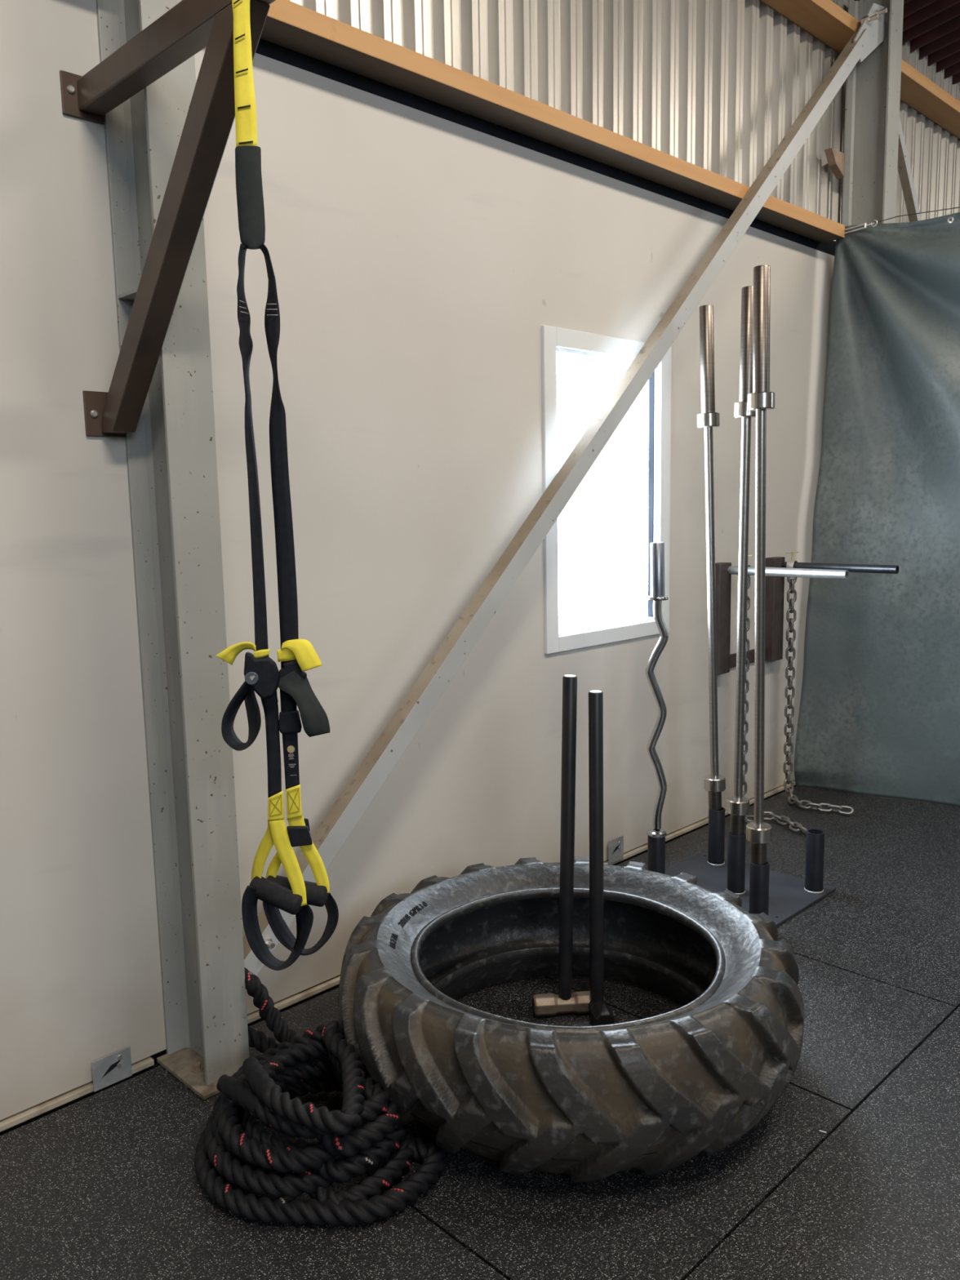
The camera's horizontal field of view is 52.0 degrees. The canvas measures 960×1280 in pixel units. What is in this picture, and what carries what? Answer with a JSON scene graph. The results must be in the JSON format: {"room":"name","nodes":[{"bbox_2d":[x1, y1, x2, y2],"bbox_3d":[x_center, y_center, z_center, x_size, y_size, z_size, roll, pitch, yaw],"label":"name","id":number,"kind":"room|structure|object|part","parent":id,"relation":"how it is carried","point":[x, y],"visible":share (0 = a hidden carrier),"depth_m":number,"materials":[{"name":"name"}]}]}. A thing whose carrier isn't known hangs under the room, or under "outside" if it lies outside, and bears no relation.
{"room":"gym","nodes":[
{"label":"gym","id":0,"kind":"room"},
{"bbox_2d":[0,0,834,1119],"bbox_3d":[-0.806,-0.221,2.656,10.600,2.688,0.060,-9,11,-44],"label":"wall","id":1,"kind":"structure","parent":0,"point":[420,260],"depth_m":3.02,"materials":[{"name":"white paint"}]},
{"bbox_2d":[91,1046,132,1092],"bbox_3d":[-0.968,1.130,2.592,0.104,0.083,0.007,-9,11,-44],"label":"wall plate","id":2,"kind":"object","parent":1,"relation":"attached to","point":[113,1068],"visible":1,"depth_m":2.59,"materials":[{"name":"metal"}]},
{"bbox_2d":[59,0,275,437],"bbox_3d":[-0.625,-0.883,2.077,0.098,0.838,0.900,-9,11,-44],"label":"bracket","id":3,"kind":"object","parent":1,"relation":"attached to","point":[189,27],"visible":1,"depth_m":2.11,"materials":[{"name":"brown metal"}]},
{"bbox_3d":[-0.946,-1.289,2.340,0.098,0.095,0.008,-9,11,-44],"label":"mounting plate","id":4,"kind":"part","parent":3,"relation":"part of","materials":[{"name":"brown paint"}]},
{"bbox_3d":[-0.932,-0.560,2.441,0.098,0.108,0.008,-9,11,-44],"label":"mounting plate","id":5,"kind":"part","parent":3,"relation":"part of","materials":[{"name":"brown paint"}]},
{"bbox_3d":[-0.617,-1.254,2.034,0.060,0.068,0.892,-9,11,-44],"label":"arm","id":6,"kind":"part","parent":3,"relation":"part of","materials":[{"name":"brown paint"}]},
{"bbox_2d":[216,0,338,970],"bbox_3d":[-0.414,-0.297,1.892,0.214,1.946,0.108,-3,8,-13],"label":"trainer","id":7,"kind":"object","parent":3,"relation":"hanging from","point":[292,895],"visible":1,"depth_m":1.92,"materials":[{"name":"black fabric"}]},
{"bbox_2d":[0,779,795,1132],"bbox_3d":[-0.766,1.128,2.829,10.600,0.017,0.041,-9,11,-44],"label":"baseboard","id":8,"kind":"structure","parent":1,"relation":"attached to","point":[49,1104],"depth_m":2.90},
{"bbox_2d":[255,38,835,255],"bbox_3d":[-0.836,-1.588,2.469,10.600,0.072,0.070,-9,11,-44],"label":"trim","id":9,"kind":"structure","parent":1,"relation":"attached to","point":[265,48],"depth_m":3.30,"materials":[{"name":"black metal"}]},
{"bbox_2d":[541,324,671,653],"bbox_3d":[0.500,-0.583,3.900,0.795,1.192,0.064,-9,11,-44],"label":"window","id":10,"kind":"structure","parent":1,"relation":"in","point":[597,555],"depth_m":3.91,"materials":[{"name":"white glass"}]},
{"bbox_3d":[0.483,-0.580,3.914,0.654,1.064,0.006,-9,11,-44],"label":"pane","id":11,"kind":"part","parent":10,"relation":"part of","materials":[{"name":"white"}]},
{"bbox_2d":[608,835,623,864],"bbox_3d":[0.568,0.873,4.094,0.100,0.100,0.007,-9,11,-44],"label":"wall plate","id":12,"kind":"object","parent":1,"relation":"attached to","point":[615,846],"visible":1,"depth_m":4.09,"materials":[{"name":"metal"}]},
{"bbox_2d":[715,556,899,675],"bbox_3d":[1.468,-0.102,4.468,0.586,0.507,0.608,-9,11,-44],"label":"wall rack","id":13,"kind":"object","parent":1,"relation":"attached to","point":[776,571],"visible":0.79,"depth_m":4.50,"materials":[{"name":"brown metal"}]},
{"bbox_3d":[1.097,-0.098,4.492,0.094,0.507,0.052,-9,11,-44],"label":"post","id":14,"kind":"part","parent":13,"relation":"part of","materials":[{"name":"brown metal"}]},
{"bbox_2d":[737,555,807,835],"bbox_3d":[1.344,0.238,4.454,0.354,1.246,0.175,4,9,32],"label":"chain","id":15,"kind":"object","parent":13,"relation":"hanging from","point":[771,815],"visible":0.44,"depth_m":4.49,"materials":[{"name":"metal"}]},
{"bbox_3d":[1.444,-0.152,4.833,0.099,0.507,0.052,-9,11,-44],"label":"post","id":16,"kind":"part","parent":13,"relation":"part of","materials":[{"name":"brown metal"}]},
{"bbox_2d":[782,551,853,814],"bbox_3d":[1.603,0.203,4.703,0.116,1.239,0.397,-7,10,-38],"label":"chain","id":17,"kind":"object","parent":13,"relation":"hanging from","point":[790,648],"visible":0.98,"depth_m":4.82,"materials":[{"name":"metal"}]},
{"bbox_2d":[0,784,959,1279],"bbox_3d":[3.086,1.423,0.670,13.400,0.120,8.700,-9,11,-44],"label":"floor","id":18,"kind":"structure","parent":0,"point":[104,1184],"depth_m":2.23,"materials":[{"name":"rubber"}]},
{"bbox_2d":[96,0,248,1099],"bbox_3d":[-0.770,-0.798,2.397,0.178,3.949,0.256,-9,11,-44],"label":"steel column","id":19,"kind":"structure","parent":18,"relation":"on","point":[171,461],"depth_m":2.48,"materials":[{"name":"grey metal"}]},
{"bbox_3d":[-0.733,1.151,2.668,0.178,0.012,0.256,-9,11,-44],"label":"plate","id":20,"kind":"part","parent":19,"relation":"part of","materials":[{"name":"beige wood"}]},
{"bbox_2d":[260,0,844,242],"bbox_3d":[0.482,-1.807,3.623,3.553,0.060,0.121,-9,11,-44],"label":"timber girt","id":21,"kind":"object","parent":19,"relation":"attached to","point":[289,24],"visible":1,"depth_m":3.18,"materials":[{"name":"brown wood"}]},
{"bbox_2d":[844,206,959,234],"bbox_3d":[2.570,-1.851,4.033,0.013,0.159,2.523,-9,11,-44],"label":"cable","id":22,"kind":"object","parent":21,"relation":"attached to","point":[865,224],"visible":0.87,"depth_m":4.71,"materials":[{"name":"metal"}]},
{"bbox_2d":[794,212,959,806],"bbox_3d":[2.617,-0.544,4.230,2.454,2.808,0.294,5,10,39],"label":"curtain","id":23,"kind":"object","parent":22,"relation":"hanging from","point":[879,713],"visible":0.98,"depth_m":4.83,"materials":[{"name":"fabric"}]},
{"bbox_2d":[194,967,444,1226],"bbox_3d":[-0.455,1.048,2.353,0.526,0.290,0.806,-9,11,-44],"label":"rope","id":24,"kind":"object","parent":18,"relation":"on","point":[261,1093],"visible":0.98,"depth_m":2.16,"materials":[{"name":"black fabric"}]},
{"bbox_2d":[532,675,590,1017],"bbox_3d":[0.242,0.602,2.845,0.190,1.014,0.058,-2,8,-5],"label":"sledgehammer","id":25,"kind":"object","parent":18,"relation":"on","point":[566,1002],"visible":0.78,"depth_m":2.84,"materials":[{"name":"black metal"}]},
{"bbox_3d":[0.253,0.578,2.840,0.061,0.961,0.041,0,8,5],"label":"handle","id":26,"kind":"part","parent":25,"relation":"part of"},
{"bbox_2d":[337,857,804,1182],"bbox_3d":[0.235,0.957,2.659,1.224,0.363,1.224,-2,8,-7],"label":"tyre","id":27,"kind":"object","parent":18,"relation":"on","point":[649,1095],"visible":0.98,"depth_m":2.25,"materials":[{"name":"rubber"}]},
{"bbox_2d":[580,690,614,1026],"bbox_3d":[0.335,0.624,2.826,0.058,0.972,0.190,-2,8,-8],"label":"sledgehammer","id":28,"kind":"object","parent":18,"relation":"on","point":[601,1014],"visible":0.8,"depth_m":2.80,"materials":[{"name":"black metal"}]},
{"bbox_3d":[0.334,0.600,2.823,0.042,0.918,0.042,-9,11,-44],"label":"handle","id":29,"kind":"part","parent":28,"relation":"part of","materials":[{"name":"black metal"}]},
{"bbox_2d":[647,807,835,926],"bbox_3d":[0.946,0.850,3.769,0.600,0.242,0.590,-9,11,-44],"label":"holder","id":30,"kind":"object","parent":18,"relation":"on","point":[781,896],"visible":0.67,"depth_m":3.73,"materials":[{"name":"black metal"}]},
{"bbox_2d":[644,542,668,838],"bbox_3d":[0.658,0.298,3.663,0.080,1.317,0.078,-4,8,-17],"label":"bar","id":31,"kind":"object","parent":30,"relation":"in","point":[657,596],"visible":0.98,"depth_m":3.63,"materials":[{"name":"silver metal"}]},
{"bbox_2d":[697,304,725,810],"bbox_3d":[0.923,-0.184,3.920,0.131,2.214,0.090,2,8,18],"label":"barbell","id":32,"kind":"object","parent":30,"relation":"in","point":[714,784],"visible":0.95,"depth_m":3.87,"materials":[{"name":"metal"}]},
{"bbox_2d":[725,285,755,835],"bbox_3d":[0.963,-0.143,3.613,0.089,2.213,0.092,-9,11,-44],"label":"barbell","id":33,"kind":"object","parent":30,"relation":"in","point":[737,806],"visible":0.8,"depth_m":3.58,"materials":[{"name":"metal"}]},
{"bbox_3d":[0.948,0.965,3.785,0.600,0.010,0.590,-9,11,-44],"label":"plate","id":34,"kind":"part","parent":30,"relation":"part of","materials":[{"name":"grey metal"}]},
{"bbox_2d":[746,265,774,865],"bbox_3d":[0.943,-0.102,3.312,0.105,2.216,0.096,-3,8,-10],"label":"barbell","id":35,"kind":"object","parent":30,"relation":"in","point":[758,833],"visible":0.86,"depth_m":3.26,"materials":[{"name":"metal"}]},
{"bbox_2d":[841,0,903,226],"bbox_3d":[2.000,-1.228,5.113,0.185,3.949,0.256,-9,11,-44],"label":"steel column","id":36,"kind":"structure","parent":18,"relation":"on","point":[873,87],"depth_m":4.93,"materials":[{"name":"grey metal"}]},
{"bbox_2d":[243,3,887,976],"bbox_3d":[0.676,-1.085,3.744,3.831,3.626,0.099,-9,11,-44],"label":"diagonal brace","id":37,"kind":"object","parent":36,"relation":"attached to","point":[359,792],"visible":0.79,"depth_m":3.40,"materials":[{"name":"paint"}]},
{"bbox_3d":[1.878,-2.916,4.733,0.346,0.317,0.009,-9,11,-44],"label":"gusset plate","id":38,"kind":"part","parent":37,"relation":"part of","materials":[{"name":"paint"}]},
{"bbox_2d":[760,0,861,53],"bbox_3d":[0.525,-2.764,3.576,3.760,0.060,0.157,-9,11,-44],"label":"timber girt","id":39,"kind":"object","parent":36,"relation":"attached to","point":[824,20],"visible":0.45,"depth_m":4.60,"materials":[{"name":"brown wood"}]},
{"bbox_2d":[900,58,959,138],"bbox_3d":[3.175,-3.145,6.177,3.405,0.060,0.157,-9,11,-44],"label":"timber girt","id":40,"kind":"object","parent":36,"relation":"attached to","point":[917,91],"visible":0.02,"depth_m":5.49,"materials":[{"name":"brown wood"}]},
{"bbox_2d":[897,118,921,222],"bbox_3d":[2.355,-2.445,5.395,0.790,1.030,0.046,-9,11,-44],"label":"diagonal brace","id":41,"kind":"object","parent":40,"relation":"attached to","point":[904,166],"visible":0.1,"depth_m":5.34,"materials":[{"name":"paint"}]},
{"bbox_2d":[288,0,959,241],"bbox_3d":[-0.131,-2.274,3.123,12.660,1.450,0.038,-9,11,-44],"label":"cladding","id":42,"kind":"object","parent":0,"point":[717,86],"visible":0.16,"depth_m":4.06,"materials":[{"name":"silver metal"}]},
{"bbox_2d":[824,147,844,178],"bbox_3d":[1.754,-2.359,4.871,0.142,0.112,0.040,-9,11,-44],"label":"cleat","id":43,"kind":"object","parent":42,"relation":"attached to","point":[835,158],"visible":1,"depth_m":4.86,"materials":[{"name":"brown wood"}]},
{"bbox_2d":[854,0,959,84],"bbox_3d":[3.085,-3.315,0.001,13.512,1.513,8.760,-9,11,-44],"label":"ceiling","id":44,"kind":"structure","parent":0,"point":[932,27],"depth_m":5.39,"materials":[{"name":"red metal"}]}
]}

